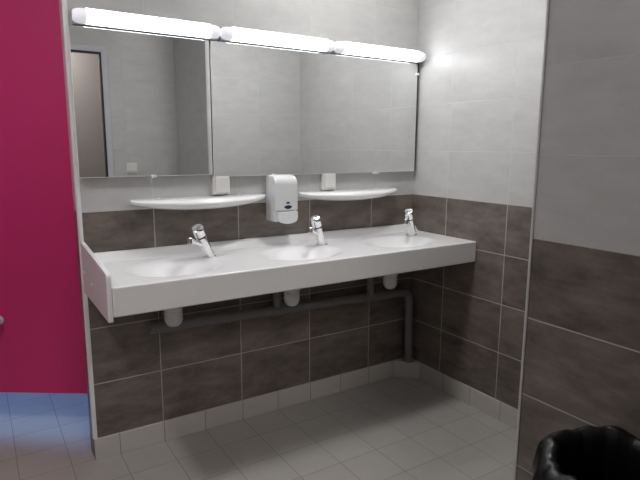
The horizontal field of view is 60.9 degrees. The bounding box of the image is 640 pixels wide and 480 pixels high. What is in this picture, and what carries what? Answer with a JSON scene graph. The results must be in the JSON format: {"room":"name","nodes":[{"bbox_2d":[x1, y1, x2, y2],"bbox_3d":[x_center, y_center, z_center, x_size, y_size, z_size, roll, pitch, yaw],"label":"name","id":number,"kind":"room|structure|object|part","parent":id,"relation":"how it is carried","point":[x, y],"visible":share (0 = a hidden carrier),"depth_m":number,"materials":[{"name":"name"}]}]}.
{"room":"public restroom","nodes":[
{"label":"public restroom","id":0,"kind":"room"},
{"bbox_2d":[59,0,419,459],"bbox_3d":[-0.205,-0.350,2.741,1.912,2.500,0.100,-6,11,-32],"label":"wall","id":1,"kind":"structure","parent":0,"point":[141,378],"depth_m":2.63,"materials":[{"name":"tile"}]},
{"bbox_2d":[61,0,97,438],"bbox_3d":[-0.984,-0.310,2.192,0.018,2.400,0.016,-6,11,-32],"label":"trim","id":2,"kind":"structure","parent":1,"relation":"attached to","point":[63,2],"depth_m":2.22,"materials":[{"name":"grey metal"}]},
{"bbox_2d":[67,24,212,177],"bbox_3d":[-0.729,-0.558,2.288,0.568,0.593,0.032,-6,11,-32],"label":"wall mirror","id":3,"kind":"object","parent":1,"relation":"attached to","point":[142,107],"visible":1,"depth_m":2.26,"materials":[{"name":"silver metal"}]},
{"bbox_2d":[70,7,220,40],"bbox_3d":[-0.693,-0.878,2.223,0.591,0.057,0.086,-6,11,-32],"label":"light","id":4,"kind":"object","parent":1,"relation":"attached to","point":[91,17],"visible":0.99,"depth_m":2.18,"materials":[{"name":"white plastic"}]},
{"bbox_2d":[129,194,265,209],"bbox_3d":[-0.513,-0.164,2.434,0.627,0.056,0.135,-6,11,-32],"label":"wall ledge","id":5,"kind":"object","parent":1,"relation":"attached to","point":[221,201],"visible":1,"depth_m":2.37,"materials":[{"name":"white ceramic"}]},
{"bbox_2d":[211,176,229,194],"bbox_3d":[-0.456,-0.253,2.514,0.082,0.085,0.037,-6,11,-32],"label":"wall socket","id":6,"kind":"object","parent":1,"relation":"attached to","point":[220,185],"visible":1,"depth_m":2.50,"materials":[{"name":"beige plastic"}]},
{"bbox_2d":[94,358,419,460],"bbox_3d":[-0.196,0.853,2.828,1.812,0.100,0.115,-6,11,-32],"label":"baseboard","id":7,"kind":"structure","parent":1,"relation":"attached to","point":[126,441],"depth_m":2.77,"materials":[{"name":"tile"}]},
{"bbox_2d":[217,26,334,53],"bbox_3d":[-0.189,-0.930,2.538,0.591,0.057,0.086,-6,11,-32],"label":"light","id":8,"kind":"object","parent":1,"relation":"attached to","point":[232,34],"visible":1,"depth_m":2.49,"materials":[{"name":"white plastic"}]},
{"bbox_2d":[80,224,475,322],"bbox_3d":[-0.091,0.069,2.530,1.813,0.210,0.495,-6,11,-32],"label":"countertop","id":9,"kind":"structure","parent":1,"relation":"attached to","point":[120,283],"depth_m":2.31,"materials":[{"name":"white ceramic"}]},
{"bbox_3d":[-0.848,0.147,2.058,0.016,0.210,0.492,-6,11,-32],"label":"panel","id":10,"kind":"part","parent":9,"relation":"part of","materials":[{"name":"white ceramic"}]},
{"bbox_2d":[164,307,182,326],"bbox_3d":[-0.622,0.270,2.295,0.073,0.144,0.226,-3,10,-17],"label":"trap","id":11,"kind":"object","parent":9,"relation":"attached to","point":[173,317],"visible":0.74,"depth_m":2.20,"materials":[{"name":"white plastic"}]},
{"bbox_2d":[187,224,215,257],"bbox_3d":[-0.509,0.013,2.322,0.060,0.167,0.177,5,11,25],"label":"tap","id":12,"kind":"object","parent":9,"relation":"on","point":[198,230],"visible":0.99,"depth_m":2.30,"materials":[{"name":"silver metal"}]},
{"bbox_3d":[-0.515,0.015,2.302,0.027,0.061,0.105,4,11,22],"label":"spout","id":13,"kind":"part","parent":12,"relation":"part of","materials":[{"name":"silver metal"}]},
{"bbox_2d":[283,289,299,305],"bbox_3d":[-0.153,0.222,2.588,0.073,0.144,0.226,-3,10,-17],"label":"trap","id":14,"kind":"object","parent":9,"relation":"attached to","point":[291,297],"visible":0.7,"depth_m":2.49,"materials":[{"name":"white plastic"}]},
{"bbox_2d":[308,215,327,244],"bbox_3d":[-0.016,-0.037,2.631,0.060,0.167,0.177,5,11,25],"label":"tap","id":15,"kind":"object","parent":9,"relation":"on","point":[316,229],"visible":0.99,"depth_m":2.61,"materials":[{"name":"silver metal"}]},
{"bbox_3d":[-0.022,-0.036,2.611,0.027,0.061,0.105,4,11,22],"label":"spout","id":16,"kind":"part","parent":15,"relation":"part of","materials":[{"name":"silver metal"}]},
{"bbox_2d":[380,274,397,288],"bbox_3d":[0.342,0.171,2.898,0.073,0.144,0.226,-3,10,-17],"label":"trap","id":17,"kind":"object","parent":9,"relation":"attached to","point":[389,281],"visible":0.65,"depth_m":2.80,"materials":[{"name":"white plastic"}]},
{"bbox_2d":[403,209,416,235],"bbox_3d":[0.479,-0.087,2.933,0.060,0.167,0.177,5,11,25],"label":"tap","id":18,"kind":"object","parent":9,"relation":"on","point":[408,213],"visible":0.97,"depth_m":2.91,"materials":[{"name":"silver metal"}]},
{"bbox_2d":[148,277,413,362],"bbox_3d":[-0.102,0.485,2.842,1.551,0.623,0.084,-6,11,-32],"label":"pipe","id":19,"kind":"object","parent":1,"relation":"attached to","point":[277,308],"visible":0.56,"depth_m":2.79,"materials":[{"name":"grey plastic"}]},
{"bbox_2d":[266,175,297,223],"bbox_3d":[-0.183,-0.199,2.650,0.123,0.230,0.119,-6,11,-32],"label":"soap dispenser","id":20,"kind":"object","parent":1,"relation":"attached to","point":[281,190],"visible":0.99,"depth_m":2.61,"materials":[{"name":"white plastic"}]},
{"bbox_2d":[210,40,418,176],"bbox_3d":[0.028,-0.632,2.763,1.223,0.602,0.032,-6,11,-32],"label":"wall mirror","id":21,"kind":"object","parent":1,"relation":"attached to","point":[276,111],"visible":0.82,"depth_m":2.70,"materials":[{"name":"silver metal"}]},
{"bbox_2d":[321,173,335,189],"bbox_3d":[0.045,-0.303,2.829,0.082,0.085,0.037,-6,11,-32],"label":"wall socket","id":22,"kind":"object","parent":1,"relation":"attached to","point":[328,181],"visible":0.98,"depth_m":2.81,"materials":[{"name":"beige plastic"}]},
{"bbox_2d":[297,188,396,200],"bbox_3d":[0.179,-0.235,2.868,0.627,0.056,0.135,-6,11,-32],"label":"wall ledge","id":23,"kind":"object","parent":1,"relation":"attached to","point":[350,194],"visible":1,"depth_m":2.79,"materials":[{"name":"white ceramic"}]},
{"bbox_2d":[329,41,425,63],"bbox_3d":[0.314,-0.982,2.854,0.591,0.057,0.086,-6,11,-32],"label":"light","id":24,"kind":"object","parent":1,"relation":"attached to","point":[346,48],"visible":0.99,"depth_m":2.81,"materials":[{"name":"white plastic"}]},
{"bbox_2d":[343,42,420,61],"bbox_3d":[0.328,-0.979,2.833,0.496,0.055,0.036,-6,11,-32],"label":"diffuser","id":25,"kind":"object","parent":24,"relation":"attached to","point":[349,48],"depth_m":2.82,"materials":[{"name":"white plastic"}]},
{"bbox_2d":[0,376,516,479],"bbox_3d":[-0.369,1.118,1.810,3.428,0.080,4.700,-6,11,-32],"label":"floor","id":26,"kind":"structure","parent":0,"point":[392,428],"depth_m":2.54,"materials":[{"name":"tile"}]},
{"bbox_2d":[532,425,639,479],"bbox_3d":[0.685,0.826,1.310,0.384,0.674,0.384,-6,11,-32],"label":"waste bin","id":27,"kind":"object","parent":26,"relation":"on","point":[608,452],"visible":1,"depth_m":1.37,"materials":[{"name":"black plastic"}]},
{"bbox_3d":[-0.934,-0.182,2.485,0.050,2.250,0.195,-6,11,-32],"label":"post","id":28,"kind":"object","parent":26,"relation":"on","visible":0},
{"bbox_2d":[0,0,86,393],"bbox_3d":[-1.391,-0.272,2.477,0.813,2.075,0.066,0,10,1],"label":"door","id":29,"kind":"structure","parent":28,"relation":"attached to","point":[42,343],"depth_m":2.52,"materials":[{"name":"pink laminate"}]},
{"bbox_2d":[410,0,546,409],"bbox_3d":[0.950,-0.323,2.615,0.100,2.500,1.356,-6,11,-32],"label":"wall","id":30,"kind":"structure","parent":0,"point":[480,74],"depth_m":2.77,"materials":[{"name":"white tile"}]},
{"bbox_2d":[419,363,517,428],"bbox_3d":[0.929,0.873,2.741,0.009,0.100,1.241,-6,11,-32],"label":"baseboard","id":31,"kind":"structure","parent":30,"relation":"attached to","point":[500,411],"depth_m":2.92,"materials":[{"name":"tile"}]},
{"bbox_2d":[516,0,639,479],"bbox_3d":[1.181,-0.142,1.569,0.847,2.500,0.684,-6,11,-32],"label":"wall partition","id":32,"kind":"structure","parent":0,"point":[582,359],"depth_m":1.50,"materials":[{"name":"tile"}]},
{"bbox_2d":[513,0,549,479],"bbox_3d":[0.645,-0.155,1.628,0.013,2.500,0.013,-6,11,-32],"label":"trim","id":33,"kind":"structure","parent":32,"relation":"attached to","point":[548,1],"depth_m":1.65,"materials":[{"name":"grey metal"}]}
]}

